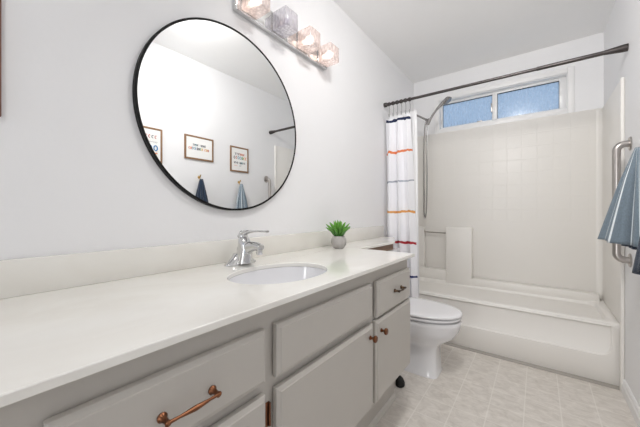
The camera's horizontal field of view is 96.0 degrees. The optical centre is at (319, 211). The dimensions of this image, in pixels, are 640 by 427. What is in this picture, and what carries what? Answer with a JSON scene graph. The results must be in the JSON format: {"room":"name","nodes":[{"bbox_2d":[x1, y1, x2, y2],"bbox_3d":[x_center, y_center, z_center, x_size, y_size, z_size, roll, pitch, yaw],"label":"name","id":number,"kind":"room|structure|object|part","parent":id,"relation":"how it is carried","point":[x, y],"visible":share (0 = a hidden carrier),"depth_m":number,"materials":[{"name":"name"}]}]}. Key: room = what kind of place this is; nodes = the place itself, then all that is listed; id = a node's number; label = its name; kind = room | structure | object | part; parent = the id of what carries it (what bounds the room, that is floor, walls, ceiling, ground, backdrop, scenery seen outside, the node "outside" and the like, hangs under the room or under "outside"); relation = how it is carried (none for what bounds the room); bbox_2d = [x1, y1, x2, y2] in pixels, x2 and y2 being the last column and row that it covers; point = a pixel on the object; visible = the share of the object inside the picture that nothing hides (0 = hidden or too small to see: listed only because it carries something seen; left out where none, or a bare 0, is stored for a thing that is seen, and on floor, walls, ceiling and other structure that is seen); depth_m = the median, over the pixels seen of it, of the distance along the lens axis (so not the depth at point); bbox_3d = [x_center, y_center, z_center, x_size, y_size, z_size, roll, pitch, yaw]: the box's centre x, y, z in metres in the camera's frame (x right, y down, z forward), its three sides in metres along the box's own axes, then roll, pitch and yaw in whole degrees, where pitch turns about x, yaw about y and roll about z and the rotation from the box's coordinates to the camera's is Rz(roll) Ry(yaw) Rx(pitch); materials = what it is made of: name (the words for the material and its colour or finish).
{"room":"bathroom","nodes":[
{"label":"bathroom","id":0,"kind":"room"},
{"bbox_2d":[0,0,413,259],"bbox_3d":[-0.360,-0.163,1.392,0.120,2.440,4.627,0,0,37],"label":"wall","id":1,"kind":"structure","parent":0,"point":[78,173],"depth_m":0.95,"materials":[{"name":"white paint"}]},
{"bbox_2d":[0,0,0,116],"bbox_3d":[-0.908,-0.488,0.557,0.012,0.508,0.393,0,0,37],"label":"framed picture","id":2,"kind":"object","parent":1,"relation":"attached to","point":[0,0],"visible":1,"depth_m":0.71,"materials":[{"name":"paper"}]},
{"bbox_2d":[0,226,383,298],"bbox_3d":[-0.184,0.168,1.508,0.018,0.094,2.405,0,0,37],"label":"backsplash","id":3,"kind":"structure","parent":1,"relation":"attached to","point":[31,275],"depth_m":0.93,"materials":[{"name":"stone"}]},
{"bbox_2d":[132,17,295,210],"bbox_3d":[-0.374,-0.398,1.256,0.020,0.786,0.786,0,0,37],"label":"round mirror","id":4,"kind":"object","parent":1,"relation":"attached to","point":[212,111],"visible":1,"depth_m":1.17,"materials":[{"name":"clear glass"}]},
{"bbox_2d":[233,0,338,69],"bbox_3d":[-0.132,-0.932,1.494,0.120,0.104,0.675,0,0,37],"label":"vanity light","id":5,"kind":"object","parent":1,"relation":"attached to","point":[279,27],"visible":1,"depth_m":1.44,"materials":[{"name":"glass"}]},
{"bbox_3d":[-0.319,-0.932,1.300,0.004,0.090,0.090,0,0,37],"label":"socket plate","id":6,"kind":"part","parent":5,"relation":"part of","materials":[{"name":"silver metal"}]},
{"bbox_3d":[-0.282,-0.932,1.272,0.090,0.090,0.090,0,0,37],"label":"lamp shade","id":7,"kind":"part","parent":5,"relation":"part of","materials":[{"name":"clear glass"}]},
{"bbox_3d":[-0.288,-0.932,1.276,0.067,0.044,0.044,0,0,37],"label":"bulb","id":8,"kind":"part","parent":5,"relation":"part of","materials":[{"name":"beige glass"}]},
{"bbox_3d":[-0.208,-0.932,1.448,0.004,0.090,0.090,0,0,37],"label":"socket plate","id":9,"kind":"part","parent":5,"relation":"part of","materials":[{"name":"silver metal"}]},
{"bbox_3d":[-0.176,-0.932,1.424,0.067,0.044,0.044,0,0,37],"label":"bulb","id":10,"kind":"part","parent":5,"relation":"part of","materials":[{"name":"white glass"}]},
{"bbox_3d":[-0.170,-0.932,1.420,0.090,0.090,0.090,0,0,37],"label":"lamp shade","id":11,"kind":"part","parent":5,"relation":"part of","materials":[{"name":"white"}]},
{"bbox_3d":[-0.096,-0.932,1.595,0.004,0.090,0.090,0,0,37],"label":"socket plate","id":12,"kind":"part","parent":5,"relation":"part of","materials":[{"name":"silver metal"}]},
{"bbox_3d":[-0.065,-0.932,1.572,0.067,0.044,0.044,0,0,37],"label":"bulb","id":13,"kind":"part","parent":5,"relation":"part of","materials":[{"name":"beige glass"}]},
{"bbox_3d":[-0.059,-0.932,1.567,0.090,0.090,0.090,0,0,37],"label":"lamp shade","id":14,"kind":"part","parent":5,"relation":"part of","materials":[{"name":"clear glass"}]},
{"bbox_3d":[0.015,-0.932,1.743,0.004,0.090,0.090,0,0,37],"label":"socket plate","id":15,"kind":"part","parent":5,"relation":"part of","materials":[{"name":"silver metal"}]},
{"bbox_3d":[0.047,-0.932,1.719,0.067,0.044,0.044,0,0,37],"label":"bulb","id":16,"kind":"part","parent":5,"relation":"part of","materials":[{"name":"beige glass"}]},
{"bbox_3d":[0.053,-0.932,1.715,0.090,0.090,0.090,0,0,37],"label":"lamp shade","id":17,"kind":"part","parent":5,"relation":"part of","materials":[{"name":"clear glass"}]},
{"bbox_2d":[417,97,451,217],"bbox_3d":[1.005,-0.485,2.713,0.440,1.102,0.082,0,0,37],"label":"shower","id":18,"kind":"object","parent":1,"relation":"attached to","point":[446,100],"visible":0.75,"depth_m":2.71,"materials":[{"name":"grey metal"}]},
{"bbox_3d":[1.077,-0.916,2.659,0.187,0.214,0.044,0,0,37],"label":"handle","id":19,"kind":"part","parent":18,"relation":"part of","materials":[{"name":"grey metal"}]},
{"bbox_2d":[383,43,628,107],"bbox_3d":[1.147,-0.925,2.066,1.472,0.042,0.042,0,0,37],"label":"shower rod","id":20,"kind":"object","parent":1,"relation":"attached to","point":[622,48],"visible":0.98,"depth_m":1.85,"materials":[{"name":"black metal"}]},
{"bbox_3d":[0.625,-0.877,2.461,0.018,0.130,0.033,0,0,37],"label":"curtain hook","id":21,"kind":"object","parent":20,"relation":"hanging from","visible":0},
{"bbox_2d":[386,109,419,297],"bbox_3d":[0.693,-0.006,2.427,0.282,1.688,0.098,0,0,37],"label":"shower curtain","id":22,"kind":"object","parent":21,"relation":"hanging from","point":[401,129],"visible":0.77,"depth_m":2.40,"materials":[{"name":"white fabric"}]},
{"bbox_2d":[333,0,614,82],"bbox_3d":[0.275,-1.433,0.912,1.713,0.100,4.627,0,0,37],"label":"ceiling","id":23,"kind":"structure","parent":0,"point":[425,39],"depth_m":2.15,"materials":[{"name":"paint"}]},
{"bbox_2d":[375,344,637,426],"bbox_3d":[0.275,1.107,0.912,1.713,0.100,4.627,0,0,37],"label":"floor","id":24,"kind":"structure","parent":0,"point":[471,389],"depth_m":1.61,"materials":[{"name":"tile"}]},
{"bbox_2d":[0,259,409,426],"bbox_3d":[-0.178,0.644,1.046,0.580,0.824,1.655,0,0,37],"label":"vanity cabinet","id":25,"kind":"object","parent":24,"relation":"on","point":[334,356],"visible":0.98,"depth_m":0.72,"materials":[{"name":"grey paint"}]},
{"bbox_3d":[-0.251,0.345,0.538,0.024,0.128,0.386,0,0,37],"label":"drawer","id":26,"kind":"part","parent":25,"relation":"part of","materials":[{"name":"grey paint"}]},
{"bbox_3d":[-0.230,0.351,0.521,0.030,0.018,0.113,0,0,37],"label":"pull handle","id":27,"kind":"part","parent":25,"relation":"part of","materials":[{"name":"orange metal"}]},
{"bbox_2d":[0,237,414,407],"bbox_3d":[0.034,0.223,1.344,0.563,0.017,2.405,0,0,37],"label":"countertop","id":28,"kind":"structure","parent":25,"relation":"on","point":[49,340],"depth_m":0.63,"materials":[{"name":"stone"}]},
{"bbox_2d":[224,230,268,266],"bbox_3d":[-0.275,0.142,1.141,0.187,0.143,0.150,0,0,37],"label":"faucet","id":29,"kind":"object","parent":28,"relation":"on","point":[243,256],"visible":1,"depth_m":1.14,"materials":[{"name":"silver metal"}]},
{"bbox_3d":[-0.277,0.154,1.143,0.134,0.073,0.044,0,0,37],"label":"spout","id":30,"kind":"part","parent":29,"relation":"part of","materials":[{"name":"silver metal"}]},
{"bbox_3d":[-0.265,0.091,1.134,0.162,0.041,0.038,0,0,37],"label":"lever","id":31,"kind":"part","parent":29,"relation":"part of","materials":[{"name":"silver metal"}]},
{"bbox_2d":[229,266,325,283],"bbox_3d":[-0.140,0.307,1.030,0.326,0.150,0.431,0,0,37],"label":"sink","id":32,"kind":"object","parent":28,"relation":"in","point":[276,275],"visible":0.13,"depth_m":1.18,"materials":[{"name":"white ceramic"}]},
{"bbox_2d":[326,220,349,248],"bbox_3d":[0.113,0.131,1.695,0.156,0.166,0.164,0,0,37],"label":"potted succulent","id":33,"kind":"object","parent":28,"relation":"on","point":[338,241],"visible":1,"depth_m":1.66,"materials":[{"name":"green plant"}]},
{"bbox_2d":[331,236,346,248],"bbox_3d":[0.111,0.179,1.691,0.091,0.070,0.091,0,0,37],"label":"pot","id":34,"kind":"object","parent":33,"relation":"attached to","point":[338,242],"depth_m":1.66,"materials":[{"name":"white ceramic"}]},
{"bbox_2d":[371,244,392,250],"bbox_3d":[0.389,0.252,2.069,0.218,0.041,0.770,0,0,37],"label":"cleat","id":35,"kind":"object","parent":28,"relation":"attached to","point":[386,247],"visible":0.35,"depth_m":1.97,"materials":[{"name":"brown wood"}]},
{"bbox_3d":[-0.251,0.512,0.538,0.024,0.150,0.386,0,0,37],"label":"drawer","id":36,"kind":"part","parent":25,"relation":"part of","materials":[{"name":"grey paint"}]},
{"bbox_3d":[0.045,0.605,0.930,0.024,0.326,0.524,0,0,37],"label":"door","id":37,"kind":"part","parent":25,"relation":"part of","materials":[{"name":"grey paint"}]},
{"bbox_3d":[0.204,0.484,1.097,0.028,0.028,0.028,0,0,37],"label":"knob","id":38,"kind":"part","parent":25,"relation":"part of","materials":[{"name":"orange metal"}]},
{"bbox_3d":[0.263,0.487,1.174,0.028,0.028,0.028,0,0,37],"label":"knob","id":39,"kind":"part","parent":25,"relation":"part of","materials":[{"name":"orange metal"}]},
{"bbox_3d":[0.336,0.607,1.314,0.024,0.331,0.389,0,0,37],"label":"door","id":40,"kind":"part","parent":25,"relation":"part of","materials":[{"name":"grey paint"}]},
{"bbox_3d":[0.337,0.358,1.316,0.024,0.149,0.369,0,0,37],"label":"drawer","id":41,"kind":"part","parent":25,"relation":"part of","materials":[{"name":"grey paint"}]},
{"bbox_3d":[0.369,0.354,1.313,0.030,0.018,0.093,0,0,37],"label":"pull handle","id":42,"kind":"part","parent":25,"relation":"part of","materials":[{"name":"brown metal"}]},
{"bbox_2d":[395,375,404,387],"bbox_3d":[0.487,1.029,1.750,0.054,0.057,0.063,0,0,37],"label":"door stop","id":43,"kind":"object","parent":24,"relation":"on","point":[399,382],"visible":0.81,"depth_m":1.73,"materials":[{"name":"black rubber"}]},
{"bbox_2d":[389,248,462,378],"bbox_3d":[0.613,0.672,2.000,0.684,0.770,0.450,0,0,37],"label":"toilet","id":44,"kind":"object","parent":24,"relation":"on","point":[433,324],"visible":0.42,"depth_m":1.82,"materials":[{"name":"white ceramic"}]},
{"bbox_3d":[0.636,0.874,1.982,0.617,0.367,0.360,0,0,37],"label":"bowl","id":45,"kind":"part","parent":44,"relation":"part of","materials":[{"name":"white ceramic"}]},
{"bbox_3d":[0.690,0.650,1.942,0.492,0.026,0.372,0,0,37],"label":"lid","id":46,"kind":"part","parent":44,"relation":"part of","materials":[{"name":"plastic"}]},
{"bbox_3d":[0.687,0.677,1.944,0.486,0.026,0.364,0,0,37],"label":"seat","id":47,"kind":"part","parent":44,"relation":"part of","materials":[{"name":"plastic"}]},
{"bbox_2d":[417,77,624,391],"bbox_3d":[1.392,0.132,2.389,1.472,1.852,0.680,0,0,37],"label":"bathtub","id":48,"kind":"object","parent":24,"relation":"on","point":[509,232],"visible":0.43,"depth_m":2.36,"materials":[{"name":"plastic"}]},
{"bbox_3d":[1.588,-0.061,2.648,1.449,1.467,0.030,0,0,37],"label":"panel","id":49,"kind":"part","parent":48,"relation":"part of","materials":[{"name":"white tile"}]},
{"bbox_2d":[419,277,619,326],"bbox_3d":[1.395,0.828,2.387,1.457,0.309,0.578,0,0,37],"label":"basin","id":50,"kind":"object","parent":48,"relation":"in","point":[481,304],"depth_m":2.19,"materials":[{"name":"plastic"}]},
{"bbox_2d":[444,342,618,389],"bbox_3d":[1.206,1.050,2.143,1.433,0.016,0.018,0,0,37],"label":"trim","id":51,"kind":"structure","parent":48,"relation":"attached to","point":[446,343],"depth_m":1.94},
{"bbox_3d":[1.973,-0.058,1.946,0.012,1.460,0.624,0,0,37],"label":"panel","id":52,"kind":"part","parent":48,"relation":"part of","materials":[{"name":"plastic"}]},
{"bbox_2d":[414,32,603,299],"bbox_3d":[1.634,-0.163,2.710,1.473,2.440,0.120,0,0,37],"label":"wall","id":53,"kind":"structure","parent":0,"point":[589,73],"depth_m":2.48,"materials":[{"name":"white paint"}]},
{"bbox_2d":[435,66,574,133],"bbox_3d":[1.640,-0.983,2.676,1.084,0.374,0.097,0,0,37],"label":"window","id":54,"kind":"structure","parent":53,"relation":"in","point":[565,83],"depth_m":2.61,"materials":[{"name":"blue glass"}]},
{"bbox_3d":[1.453,-0.981,2.852,0.449,0.246,0.004,0,0,37],"label":"pane","id":55,"kind":"part","parent":54,"relation":"part of","materials":[{"name":"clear glass"}]},
{"bbox_3d":[1.657,-0.983,2.697,0.998,0.290,0.043,0,0,37],"label":"frame","id":56,"kind":"part","parent":54,"relation":"part of","materials":[{"name":"white plastic"}]},
{"bbox_3d":[1.838,-0.981,2.560,0.453,0.246,0.004,0,0,37],"label":"pane","id":57,"kind":"part","parent":54,"relation":"part of","materials":[{"name":"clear glass"}]},
{"bbox_2d":[604,0,639,406],"bbox_3d":[0.911,-0.163,0.432,0.120,2.440,4.627,0,0,37],"label":"wall","id":58,"kind":"structure","parent":0,"point":[622,27],"depth_m":1.58,"materials":[{"name":"white paint"}]},
{"bbox_2d":[612,136,631,266],"bbox_3d":[1.670,-0.052,1.596,0.072,0.716,0.076,0,0,37],"label":"grab bar","id":59,"kind":"object","parent":58,"relation":"attached to","point":[616,151],"visible":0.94,"depth_m":1.59,"materials":[{"name":"metal"}]},
{"bbox_2d":[622,379,639,426],"bbox_3d":[0.652,1.016,0.200,0.014,0.083,3.705,0,0,37],"label":"baseboard","id":60,"kind":"structure","parent":58,"relation":"attached to","point":[627,393],"depth_m":1.52,"materials":[{"name":"white paint"}]},
{"bbox_3d":[1.185,-0.311,0.922,0.033,0.058,0.028,0,0,37],"label":"wall hook","id":61,"kind":"object","parent":58,"relation":"attached to","visible":0},
{"bbox_2d":[632,237,639,274],"bbox_3d":[1.135,-0.035,0.957,0.122,0.526,0.244,0,0,37],"label":"hanging towel","id":62,"kind":"object","parent":61,"relation":"hanging from","point":[636,266],"visible":1,"depth_m":1.01,"materials":[{"name":"blue fabric"}]},
{"bbox_3d":[1.453,-0.301,1.277,0.033,0.058,0.028,0,0,37],"label":"wall hook","id":63,"kind":"object","parent":58,"relation":"attached to","visible":0},
{"bbox_2d":[597,147,639,249],"bbox_3d":[1.390,-0.055,1.327,0.160,0.466,0.224,0,0,37],"label":"hanging towel","id":64,"kind":"object","parent":63,"relation":"hanging from","point":[621,224],"visible":0.99,"depth_m":1.28,"materials":[{"name":"blue fabric"}]}
]}

